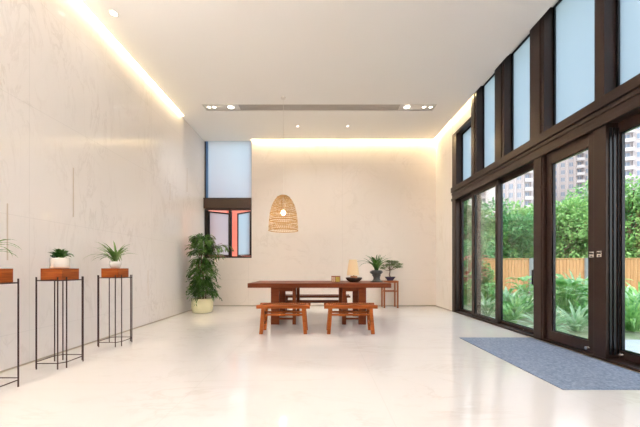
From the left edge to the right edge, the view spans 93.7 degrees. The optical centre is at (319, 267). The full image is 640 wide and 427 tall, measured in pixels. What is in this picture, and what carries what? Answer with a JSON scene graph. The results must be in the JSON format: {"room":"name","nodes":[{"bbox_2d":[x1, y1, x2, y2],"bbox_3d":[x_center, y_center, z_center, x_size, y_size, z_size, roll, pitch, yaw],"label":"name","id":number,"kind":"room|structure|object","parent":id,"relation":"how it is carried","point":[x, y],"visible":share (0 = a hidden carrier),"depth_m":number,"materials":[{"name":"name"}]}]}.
{"room":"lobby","nodes":[
{"label":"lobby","id":0,"kind":"room"},
{"bbox_2d":[0,0,204,370],"bbox_3d":[-3.325,-1.440,2.345,0.250,4.980,12.390,0,0,0],"label":"wall","id":1,"kind":"structure","parent":0,"point":[72,96],"depth_m":4.08,"materials":[{"name":"paint"}]},
{"bbox_2d":[7,203,7,259],"bbox_3d":[-3.199,-0.370,3.070,0.003,0.580,0.012,0,0,0],"label":"trim","id":2,"kind":"structure","parent":1,"relation":"attached to","point":[7,203],"depth_m":3.07,"materials":[{"name":"beige"}]},
{"bbox_2d":[73,168,73,216],"bbox_3d":[-3.199,-0.980,3.890,0.003,0.640,0.012,0,0,0],"label":"trim","id":3,"kind":"structure","parent":1,"relation":"attached to","point":[73,168],"depth_m":3.89,"materials":[{"name":"beige"}]},
{"bbox_2d":[0,309,191,372],"bbox_3d":[-3.197,1.041,2.345,0.006,0.018,11.890,0,0,0],"label":"baseboard","id":4,"kind":"structure","parent":1,"relation":"attached to","point":[191,309],"depth_m":3.93,"materials":[{"name":"beige"}]},
{"bbox_2d":[0,306,639,426],"bbox_3d":[0.000,1.175,2.345,7.000,0.250,12.490,0,0,0],"label":"floor","id":5,"kind":"structure","parent":0,"point":[215,368],"depth_m":2.75,"materials":[{"name":"tile"}]},
{"bbox_2d":[0,269,18,386],"bbox_3d":[-2.825,0.527,2.540,0.332,1.045,0.332,0,0,0],"label":"plant stand","id":6,"kind":"object","parent":5,"relation":"on","point":[6,275],"visible":1,"depth_m":2.64,"materials":[{"name":"brown metal"}]},
{"bbox_2d":[0,239,21,256],"bbox_3d":[-2.856,-0.182,2.601,0.513,0.374,0.516,0,0,-31],"label":"spider plant","id":7,"kind":"object","parent":6,"relation":"on","point":[3,239],"visible":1,"depth_m":2.54,"materials":[{"name":"green plant"}]},
{"bbox_2d":[35,268,83,369],"bbox_3d":[-2.825,0.527,3.265,0.332,1.045,0.332,0,0,0],"label":"plant stand","id":8,"kind":"object","parent":5,"relation":"on","point":[47,274],"visible":1,"depth_m":3.18,"materials":[{"name":"brown metal"}]},
{"bbox_2d":[48,248,73,267],"bbox_3d":[-2.807,-0.105,3.271,0.230,0.220,0.224,0,0,-28],"label":"potted plant","id":9,"kind":"object","parent":8,"relation":"on","point":[57,260],"visible":0.99,"depth_m":3.21,"materials":[{"name":"green plant"}]},
{"bbox_2d":[97,268,131,346],"bbox_3d":[-2.825,0.527,4.140,0.332,1.045,0.332,0,0,0],"label":"plant stand","id":10,"kind":"object","parent":5,"relation":"on","point":[109,273],"visible":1,"depth_m":4.03,"materials":[{"name":"brown metal"}]},
{"bbox_2d":[92,241,133,267],"bbox_3d":[-2.847,-0.194,4.130,0.575,0.397,0.655,0,0,0],"label":"spider plant","id":11,"kind":"object","parent":10,"relation":"on","point":[114,263],"visible":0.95,"depth_m":4.10,"materials":[{"name":"green plant"}]},
{"bbox_2d":[185,233,233,312],"bbox_3d":[-2.627,0.113,7.206,1.130,1.875,0.912,0,0,-12],"label":"potted tree","id":12,"kind":"object","parent":5,"relation":"on","point":[200,303],"visible":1,"depth_m":7.00,"materials":[{"name":"green plant"}]},
{"bbox_2d":[256,303,310,333],"bbox_3d":[-0.585,0.820,4.930,0.850,0.460,0.360,0,0,0],"label":"slatted bench","id":13,"kind":"object","parent":5,"relation":"on","point":[264,307],"visible":1,"depth_m":4.76,"materials":[{"name":"brown wood"}]},
{"bbox_2d":[286,294,349,313],"bbox_3d":[-0.100,0.835,6.870,1.560,0.430,0.350,0,0,0],"label":"bench","id":14,"kind":"object","parent":5,"relation":"on","point":[287,295],"visible":0.59,"depth_m":6.71,"materials":[{"name":"red wood"}]},
{"bbox_2d":[248,281,390,324],"bbox_3d":[-0.010,0.665,6.080,2.640,0.770,1.160,0,0,0],"label":"dining table","id":15,"kind":"object","parent":5,"relation":"on","point":[278,288],"visible":0.85,"depth_m":5.56,"materials":[{"name":"red wood"}]},
{"bbox_2d":[331,276,339,281],"bbox_3d":[0.315,0.218,5.950,0.176,0.123,0.116,0,0,8],"label":"box","id":16,"kind":"object","parent":15,"relation":"on","point":[333,278],"visible":0.89,"depth_m":5.90,"materials":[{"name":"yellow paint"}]},
{"bbox_2d":[346,260,361,281],"bbox_3d":[0.675,0.058,5.980,0.336,0.445,0.336,0,0,0],"label":"table lamp","id":17,"kind":"object","parent":15,"relation":"on","point":[353,270],"visible":0.98,"depth_m":5.89,"materials":[{"name":"beige fabric"}]},
{"bbox_2d":[360,255,394,281],"bbox_3d":[1.118,-0.004,6.008,0.786,0.567,0.585,0,0,-32],"label":"potted plant","id":18,"kind":"object","parent":15,"relation":"on","point":[376,264],"visible":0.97,"depth_m":5.94,"materials":[{"name":"green plant"}]},
{"bbox_2d":[370,270,382,281],"bbox_3d":[1.130,0.163,5.994,0.262,0.235,0.260,0,0,0],"label":"pot","id":19,"kind":"object","parent":18,"relation":"attached to","point":[376,274],"depth_m":5.94,"materials":[{"name":"ceramic"}]},
{"bbox_2d":[324,303,377,333],"bbox_3d":[0.490,0.820,4.930,0.850,0.460,0.360,0,0,0],"label":"slatted bench","id":20,"kind":"object","parent":5,"relation":"on","point":[369,307],"visible":1,"depth_m":4.76,"materials":[{"name":"brown wood"}]},
{"bbox_2d":[381,280,398,307],"bbox_3d":[1.860,0.693,8.010,0.390,0.715,0.340,0,0,0],"label":"side table","id":21,"kind":"object","parent":5,"relation":"on","point":[383,290],"visible":0.91,"depth_m":7.87,"materials":[{"name":"brown wood"}]},
{"bbox_2d":[379,260,402,280],"bbox_3d":[1.903,0.052,8.005,0.681,0.566,0.307,0,0,0],"label":"bonsai","id":22,"kind":"object","parent":21,"relation":"on","point":[389,278],"visible":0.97,"depth_m":7.97,"materials":[{"name":"green plant"}]},
{"bbox_2d":[385,277,394,280],"bbox_3d":[1.870,0.283,8.000,0.284,0.104,0.213,0,0,0],"label":"pot","id":23,"kind":"object","parent":22,"relation":"attached to","point":[388,278],"depth_m":7.93,"materials":[{"name":"blue ceramic"}]},
{"bbox_2d":[533,154,545,339],"bbox_3d":[3.249,-0.290,4.400,0.122,2.680,0.200,0,0,0],"label":"trim","id":24,"kind":"structure","parent":5,"relation":"on","point":[539,164],"depth_m":4.36,"materials":[{"name":"brown wood"}]},
{"bbox_2d":[459,337,639,389],"bbox_3d":[2.625,1.045,3.540,1.070,0.010,1.920,0,0,0],"label":"entrance mat","id":25,"kind":"object","parent":5,"relation":"on","point":[565,369],"visible":1,"depth_m":3.20,"materials":[{"name":"grey carpet"}]},
{"bbox_2d":[594,123,617,357],"bbox_3d":[3.285,-0.290,3.440,0.160,2.680,0.150,0,0,0],"label":"trim","id":26,"kind":"structure","parent":5,"relation":"on","point":[601,134],"depth_m":3.40,"materials":[{"name":"brown wood"}]},
{"bbox_2d":[81,0,558,140],"bbox_3d":[0.125,-3.720,2.345,6.650,0.420,11.890,0,0,0],"label":"ceiling","id":27,"kind":"structure","parent":0,"point":[197,52],"depth_m":4.95,"materials":[{"name":"white paint"}]},
{"bbox_2d":[108,9,118,16],"bbox_3d":[-2.840,-3.505,4.130,0.122,0.009,0.122,0,0,0],"label":"recessed light","id":28,"kind":"object","parent":27,"relation":"in","point":[113,13],"visible":1,"depth_m":4.13,"materials":[{"name":"white ceramic"}]},
{"bbox_2d":[268,96,297,232],"bbox_3d":[-0.755,-2.137,6.180,0.613,2.746,0.613,0,0,13],"label":"pendant lamp","id":29,"kind":"object","parent":27,"relation":"hanging from","point":[279,198],"visible":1,"depth_m":6.13,"materials":[{"name":"brown wicker"}]},
{"bbox_2d":[202,104,436,110],"bbox_3d":[-0.010,-3.528,6.560,5.044,0.044,0.264,0,0,0],"label":"ceiling vent","id":30,"kind":"object","parent":27,"relation":"in","point":[220,107],"visible":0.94,"depth_m":6.57,"materials":[{"name":"grey metal"}]},
{"bbox_2d":[204,137,435,304],"bbox_3d":[0.125,-1.440,8.415,6.650,4.980,0.250,0,0,0],"label":"wall","id":31,"kind":"structure","parent":0,"point":[353,199],"depth_m":8.29,"materials":[{"name":"paint"}]},
{"bbox_2d":[203,141,251,257],"bbox_3d":[-2.545,-1.905,8.487,1.310,3.250,0.534,0,0,0],"label":"window","id":32,"kind":"structure","parent":31,"relation":"in","point":[228,164],"depth_m":8.35,"materials":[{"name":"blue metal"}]},
{"bbox_2d":[213,305,435,305],"bbox_3d":[0.000,1.039,8.287,6.388,0.022,0.006,0,0,0],"label":"baseboard","id":33,"kind":"structure","parent":31,"relation":"attached to","point":[213,305],"depth_m":8.28,"materials":[{"name":"beige"}]},
{"bbox_2d":[436,98,470,309],"bbox_3d":[3.325,-1.440,7.225,0.250,4.980,2.130,0,0,0],"label":"wall","id":34,"kind":"structure","parent":0,"point":[444,138],"depth_m":7.65,"materials":[{"name":"paint"}]},
{"bbox_2d":[452,199,459,311],"bbox_3d":[3.249,-0.290,7.165,0.122,2.680,0.210,0,0,0],"label":"trim","id":35,"kind":"structure","parent":34,"relation":"attached to","point":[456,203],"depth_m":7.06,"materials":[{"name":"brown metal"}]},
{"bbox_2d":[452,132,461,186],"bbox_3d":[3.325,-2.570,7.160,0.250,1.280,0.220,0,0,0],"label":"trim","id":36,"kind":"structure","parent":34,"relation":"attached to","point":[456,138],"depth_m":7.05,"materials":[{"name":"brown metal"}]},
{"bbox_2d":[456,117,470,133],"bbox_3d":[3.325,-3.180,6.705,0.250,0.060,0.690,0,0,0],"label":"trim","id":37,"kind":"structure","parent":34,"relation":"attached to","point":[467,124],"depth_m":6.73,"materials":[{"name":"brown wood"}]},
{"bbox_2d":[462,126,470,180],"bbox_3d":[3.355,-2.540,6.705,0.050,1.220,0.690,0,0,0],"label":"window","id":38,"kind":"structure","parent":34,"relation":"in","point":[466,135],"depth_m":6.86,"materials":[{"name":"blue glass"}]},
{"bbox_2d":[460,193,480,313],"bbox_3d":[3.328,-0.308,6.660,0.055,2.643,0.800,0,0,0],"label":"door","id":39,"kind":"structure","parent":34,"relation":"in","point":[462,200],"depth_m":6.63,"materials":[{"name":"brown metal"}]},
{"bbox_2d":[471,86,482,175],"bbox_3d":[3.317,-2.830,6.250,0.265,1.800,0.220,0,0,0],"label":"trim","id":40,"kind":"structure","parent":34,"relation":"attached to","point":[477,97],"depth_m":6.14,"materials":[{"name":"brown wood"}]},
{"bbox_2d":[472,178,500,323],"bbox_3d":[3.263,-0.308,5.930,0.055,2.643,0.940,0,0,0],"label":"door","id":41,"kind":"structure","parent":34,"relation":"in","point":[496,183],"depth_m":5.53,"materials":[{"name":"brown metal"}]},
{"bbox_2d":[483,73,494,167],"bbox_3d":[3.355,-2.830,5.820,0.050,1.800,0.640,0,0,0],"label":"window","id":42,"kind":"structure","parent":34,"relation":"in","point":[489,86],"depth_m":5.93,"materials":[{"name":"blue glass"}]},
{"bbox_2d":[495,54,510,160],"bbox_3d":[3.317,-2.830,5.360,0.265,1.800,0.280,0,0,0],"label":"trim","id":43,"kind":"structure","parent":34,"relation":"attached to","point":[503,71],"depth_m":5.23,"materials":[{"name":"brown wood"}]},
{"bbox_2d":[501,163,532,332],"bbox_3d":[3.292,-0.308,5.040,0.127,2.643,1.080,0,0,0],"label":"door","id":44,"kind":"structure","parent":34,"relation":"in","point":[528,168],"depth_m":5.34,"materials":[{"name":"brown metal"}]},
{"bbox_2d":[511,33,529,150],"bbox_3d":[3.355,-2.830,4.900,0.050,1.800,0.640,0,0,0],"label":"window","id":45,"kind":"structure","parent":34,"relation":"in","point":[520,57],"depth_m":5.01,"materials":[{"name":"blue glass"}]},
{"bbox_2d":[530,7,552,139],"bbox_3d":[3.317,-2.830,4.435,0.265,1.800,0.290,0,0,0],"label":"trim","id":46,"kind":"structure","parent":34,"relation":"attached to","point":[541,33],"depth_m":4.33,"materials":[{"name":"brown wood"}]},
{"bbox_2d":[451,73,639,201],"bbox_3d":[3.312,-1.770,1.835,0.295,0.320,10.870,0,0,0],"label":"beam","id":47,"kind":"structure","parent":34,"relation":"attached to","point":[622,102],"depth_m":3.88,"materials":[{"name":"brown wood"}]},
{"bbox_2d":[455,311,639,372],"bbox_3d":[3.330,1.032,1.835,0.260,0.035,10.870,0,0,0],"label":"trim","id":48,"kind":"structure","parent":34,"relation":"attached to","point":[617,361],"depth_m":3.85,"materials":[{"name":"brown wood"}]},
{"bbox_2d":[546,131,593,352],"bbox_3d":[3.252,-0.308,3.913,0.085,2.643,0.775,0,0,0],"label":"door","id":49,"kind":"structure","parent":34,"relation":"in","point":[584,143],"depth_m":4.02,"materials":[{"name":"brown metal"}]},
{"bbox_2d":[553,0,593,125],"bbox_3d":[3.355,-2.830,3.895,0.050,1.800,0.790,0,0,0],"label":"window","id":50,"kind":"structure","parent":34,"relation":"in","point":[573,20],"depth_m":4.00,"materials":[{"name":"blue glass"}]},
{"bbox_2d":[594,0,615,100],"bbox_3d":[3.325,-2.830,3.440,0.250,1.800,0.120,0,0,0],"label":"trim","id":51,"kind":"structure","parent":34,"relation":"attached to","point":[604,10],"depth_m":3.38,"materials":[{"name":"brown wood"}]},
{"bbox_2d":[609,127,618,354],"bbox_3d":[3.299,-0.300,3.358,0.117,2.540,0.013,0,0,0],"label":"door frame","id":52,"kind":"structure","parent":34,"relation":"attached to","point":[610,128],"depth_m":3.35,"materials":[{"name":"black metal"}]},
{"bbox_2d":[597,112,639,364],"bbox_3d":[3.292,-0.308,3.000,0.217,2.643,0.940,0,0,0],"label":"door","id":53,"kind":"structure","parent":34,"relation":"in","point":[631,123],"depth_m":3.33,"materials":[{"name":"brown wood"}]},
{"bbox_2d":[616,0,639,86],"bbox_3d":[3.355,-2.830,2.940,0.050,1.800,0.880,0,0,0],"label":"window","id":54,"kind":"structure","parent":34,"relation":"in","point":[627,11],"depth_m":3.27,"materials":[{"name":"blue glass"}]},
{"label":"outside","id":55,"kind":"structure","parent":0,"visible":0},
{"bbox_2d":[464,191,485,269],"bbox_3d":[79.520,-29.850,147.500,12.600,67.800,13.600,0,0,0],"label":"apartment tower","id":56,"kind":"structure","parent":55,"point":[483,195],"depth_m":141.99,"materials":[{"name":"grey"}]},
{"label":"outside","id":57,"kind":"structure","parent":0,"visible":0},
{"bbox_2d":[486,170,532,271],"bbox_3d":[70.472,-29.850,110.438,13.600,67.800,13.600,0,0,9],"label":"apartment tower","id":58,"kind":"structure","parent":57,"point":[520,188],"depth_m":104.93,"materials":[{"name":"grey"}]},
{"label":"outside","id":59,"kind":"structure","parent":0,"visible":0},
{"bbox_2d":[556,150,587,272],"bbox_3d":[108.578,-29.850,133.813,15.600,67.800,14.600,0,0,14],"label":"apartment tower","id":60,"kind":"structure","parent":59,"point":[571,172],"depth_m":127.87,"materials":[{"name":"grey concrete"}]},
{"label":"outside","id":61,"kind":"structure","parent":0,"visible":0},
{"bbox_2d":[625,127,639,221],"bbox_3d":[109.003,-29.850,105.526,17.600,67.800,14.600,0,0,23],"label":"apartment tower","id":62,"kind":"structure","parent":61,"point":[632,138],"depth_m":100.34,"materials":[{"name":"grey concrete"}]},
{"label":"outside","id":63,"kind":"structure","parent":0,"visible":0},
{"bbox_2d":[464,274,639,339],"bbox_3d":[31.730,1.270,20.000,56.540,0.280,100.000,0,0,0],"label":"ground","id":64,"kind":"structure","parent":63,"point":[629,335],"depth_m":5.51,"materials":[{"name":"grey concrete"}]},
{"bbox_2d":[464,271,483,304],"bbox_3d":[4.376,0.600,9.050,1.077,1.028,1.012,0,0,0],"label":"plant","id":65,"kind":"object","parent":64,"relation":"on","point":[466,293],"visible":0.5,"depth_m":9.00,"materials":[{"name":"green plant"}]},
{"bbox_2d":[464,255,490,302],"bbox_3d":[4.693,0.344,9.663,1.450,1.539,1.423,0,0,0],"label":"plant","id":66,"kind":"object","parent":64,"relation":"on","point":[466,257],"visible":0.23,"depth_m":9.51,"materials":[{"name":"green plant"}]},
{"bbox_2d":[464,296,493,307],"bbox_3d":[4.212,0.884,7.819,1.036,0.451,0.897,0,0,0],"label":"leaf plant","id":67,"kind":"object","parent":64,"relation":"on","point":[493,296],"visible":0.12,"depth_m":7.94,"materials":[{"name":"green plant"}]},
{"bbox_2d":[464,230,494,290],"bbox_3d":[5.450,-0.009,11.055,1.945,2.625,1.960,0,0,21],"label":"shrub","id":68,"kind":"object","parent":64,"relation":"on","point":[485,233],"visible":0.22,"depth_m":10.76,"materials":[{"name":"green plant"}]},
{"bbox_2d":[464,198,503,268],"bbox_3d":[6.630,-1.319,14.576,3.480,4.867,3.228,0,0,0],"label":"tree","id":69,"kind":"object","parent":64,"relation":"on","point":[467,208],"visible":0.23,"depth_m":14.13,"materials":[{"name":"green plant"}]},
{"bbox_2d":[470,283,504,302],"bbox_3d":[4.619,0.749,8.215,0.814,0.730,0.819,0,0,40],"label":"plant","id":70,"kind":"object","parent":64,"relation":"on","point":[491,290],"visible":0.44,"depth_m":8.18,"materials":[{"name":"green plant"}]},
{"bbox_2d":[466,292,513,315],"bbox_3d":[3.848,0.824,6.938,0.982,0.572,0.987,0,0,0],"label":"leaf plant","id":71,"kind":"object","parent":64,"relation":"on","point":[487,307],"visible":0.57,"depth_m":6.77,"materials":[{"name":"green plant"}]},
{"bbox_2d":[464,207,519,268],"bbox_3d":[8.548,-1.004,15.309,3.185,4.238,2.852,0,0,7],"label":"tree","id":72,"kind":"object","parent":64,"relation":"on","point":[491,226],"visible":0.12,"depth_m":14.85,"materials":[{"name":"green plant"}]},
{"bbox_2d":[481,263,503,295],"bbox_3d":[6.164,0.509,11.224,1.138,1.404,1.498,0,0,0],"label":"shrub","id":73,"kind":"object","parent":64,"relation":"on","point":[492,272],"visible":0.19,"depth_m":11.00,"materials":[{"name":"green plant"}]},
{"bbox_2d":[481,197,532,275],"bbox_3d":[9.652,-1.251,15.426,3.419,4.731,3.950,0,0,0],"label":"tree","id":74,"kind":"object","parent":64,"relation":"on","point":[515,235],"visible":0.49,"depth_m":14.62,"materials":[{"name":"green plant"}]},
{"bbox_2d":[483,286,531,303],"bbox_3d":[5.043,0.767,8.225,1.265,0.686,1.442,0,0,-39],"label":"fern","id":75,"kind":"object","parent":64,"relation":"on","point":[505,292],"visible":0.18,"depth_m":8.10,"materials":[{"name":"green plant"}]},
{"bbox_2d":[484,303,532,322],"bbox_3d":[3.731,0.907,5.904,0.961,0.406,0.903,0,0,0],"label":"leaf plant","id":76,"kind":"object","parent":64,"relation":"on","point":[509,315],"visible":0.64,"depth_m":5.84,"materials":[{"name":"green plant"}]},
{"bbox_2d":[492,292,532,317],"bbox_3d":[4.441,0.829,6.780,1.387,0.568,1.325,0,0,25],"label":"fern","id":77,"kind":"object","parent":64,"relation":"on","point":[516,303],"visible":0.43,"depth_m":6.86,"materials":[{"name":"green plant"}]},
{"bbox_2d":[506,275,532,296],"bbox_3d":[5.900,0.666,8.568,1.127,0.895,1.034,0,0,0],"label":"plant","id":78,"kind":"object","parent":64,"relation":"on","point":[526,289],"visible":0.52,"depth_m":8.64,"materials":[{"name":"green plant"}]},
{"bbox_2d":[514,292,532,306],"bbox_3d":[5.226,0.822,7.560,1.114,0.576,1.060,0,0,0],"label":"leaf plant","id":79,"kind":"object","parent":64,"relation":"on","point":[528,298],"visible":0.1,"depth_m":7.50,"materials":[{"name":"green plant"}]},
{"bbox_2d":[503,200,560,283],"bbox_3d":[11.233,-1.295,16.520,4.500,4.818,3.492,0,0,-39],"label":"tree","id":80,"kind":"object","parent":64,"relation":"on","point":[525,211],"visible":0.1,"depth_m":15.64,"materials":[{"name":"green plant"}]},
{"bbox_2d":[511,202,580,276],"bbox_3d":[13.233,-1.385,17.633,4.548,4.999,4.343,0,0,-14],"label":"tree","id":81,"kind":"object","parent":64,"relation":"on","point":[559,238],"visible":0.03,"depth_m":15.89,"materials":[{"name":"green plant"}]},
{"bbox_2d":[513,311,579,332],"bbox_3d":[3.756,0.907,5.053,0.997,0.405,0.998,0,0,0],"label":"leaf plant","id":82,"kind":"object","parent":64,"relation":"on","point":[558,321],"visible":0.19,"depth_m":4.96,"materials":[{"name":"green plant"}]},
{"bbox_2d":[470,310,639,352],"bbox_3d":[4.230,1.115,-0.500,1.540,0.030,19.000,0,0,0],"label":"garden path","id":83,"kind":"structure","parent":64,"relation":"on","point":[631,345],"depth_m":4.26,"materials":[{"name":"white concrete"}]},
{"bbox_2d":[532,279,577,308],"bbox_3d":[5.661,0.684,7.260,0.928,0.860,0.802,0,0,35],"label":"plant","id":84,"kind":"object","parent":64,"relation":"on","point":[571,286],"visible":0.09,"depth_m":7.04,"materials":[{"name":"green plant"}]},
{"bbox_2d":[481,258,639,293],"bbox_3d":[15.446,0.345,12.020,17.429,1.530,0.120,0,0,7],"label":"fence","id":85,"kind":"object","parent":64,"relation":"on","point":[577,266],"visible":0.34,"depth_m":12.67,"materials":[{"name":"brown wood"}]},
{"bbox_2d":[556,301,587,330],"bbox_3d":[4.524,0.843,5.286,1.105,0.534,1.088,0,0,0],"label":"leaf plant","id":86,"kind":"object","parent":64,"relation":"on","point":[578,319],"visible":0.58,"depth_m":5.26,"materials":[{"name":"green plant"}]},
{"bbox_2d":[556,197,587,275],"bbox_3d":[13.407,-1.295,15.767,3.401,4.819,3.713,0,0,-7],"label":"tree","id":87,"kind":"object","parent":64,"relation":"on","point":[567,217],"visible":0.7,"depth_m":15.34,"materials":[{"name":"green plant"}]},
{"bbox_2d":[556,274,587,315],"bbox_3d":[5.439,0.622,6.562,1.189,0.983,1.018,0,0,0],"label":"plant","id":88,"kind":"object","parent":64,"relation":"on","point":[562,283],"visible":0.63,"depth_m":6.48,"materials":[{"name":"green plant"}]},
{"bbox_2d":[557,298,587,316],"bbox_3d":[5.375,0.858,6.049,1.024,0.504,0.973,0,0,41],"label":"leaf plant","id":89,"kind":"object","parent":64,"relation":"on","point":[577,303],"visible":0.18,"depth_m":6.13,"materials":[{"name":"green plant"}]},
{"bbox_2d":[564,269,587,306],"bbox_3d":[6.346,0.503,7.323,1.555,1.015,1.447,0,0,-42],"label":"leaf plant","id":90,"kind":"object","parent":64,"relation":"on","point":[581,303],"visible":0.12,"depth_m":7.21,"materials":[{"name":"green plant"}]},
{"bbox_2d":[557,180,639,264],"bbox_3d":[14.366,-1.791,16.422,4.286,5.809,4.310,0,0,0],"label":"tree","id":91,"kind":"object","parent":64,"relation":"on","point":[577,197],"visible":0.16,"depth_m":15.97,"materials":[{"name":"green plant"}]},
{"bbox_2d":[561,181,636,235],"bbox_3d":[16.084,-1.861,16.933,4.366,5.949,4.033,0,0,-26],"label":"tree","id":92,"kind":"object","parent":64,"relation":"on","point":[570,192],"visible":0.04,"depth_m":17.02,"materials":[{"name":"green plant"}]},
{"bbox_2d":[575,172,639,257],"bbox_3d":[15.060,-1.657,14.787,3.807,5.541,4.127,0,0,0],"label":"tree","id":93,"kind":"object","parent":64,"relation":"on","point":[632,199],"visible":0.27,"depth_m":14.12,"materials":[{"name":"green plant"}]},
{"bbox_2d":[581,297,639,331],"bbox_3d":[5.512,0.730,5.309,1.565,0.759,1.627,0,0,0],"label":"leaf plant","id":94,"kind":"object","parent":64,"relation":"on","point":[632,313],"visible":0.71,"depth_m":5.15,"materials":[{"name":"green plant"}]},
{"bbox_2d":[625,285,638,309],"bbox_3d":[7.052,0.676,6.973,1.846,0.869,1.651,0,0,41],"label":"leaf plant","id":95,"kind":"object","parent":64,"relation":"on","point":[627,288],"visible":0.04,"depth_m":7.20,"materials":[{"name":"green plant"}]},
{"bbox_2d":[625,190,639,250],"bbox_3d":[16.068,-1.835,14.869,4.522,5.897,4.464,0,0,0],"label":"tree","id":96,"kind":"object","parent":64,"relation":"on","point":[630,212],"visible":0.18,"depth_m":14.35,"materials":[{"name":"green plant"}]},
{"bbox_2d":[625,291,639,310],"bbox_3d":[6.918,0.751,6.386,1.636,0.718,1.738,0,0,17],"label":"leaf plant","id":97,"kind":"object","parent":64,"relation":"on","point":[632,298],"visible":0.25,"depth_m":6.30,"materials":[{"name":"green plant"}]},
{"bbox_2d":[625,282,639,298],"bbox_3d":[9.200,0.692,8.572,1.613,0.835,1.746,0,0,0],"label":"leaf plant","id":98,"kind":"object","parent":64,"relation":"on","point":[631,290],"visible":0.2,"depth_m":8.64,"materials":[{"name":"green plant"}]},
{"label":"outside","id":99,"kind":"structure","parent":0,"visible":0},
{"bbox_2d":[214,211,246,255],"bbox_3d":[-3.100,-2.450,10.150,4.200,9.000,1.700,0,0,0],"label":"wall","id":100,"kind":"structure","parent":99,"point":[234,213],"depth_m":10.60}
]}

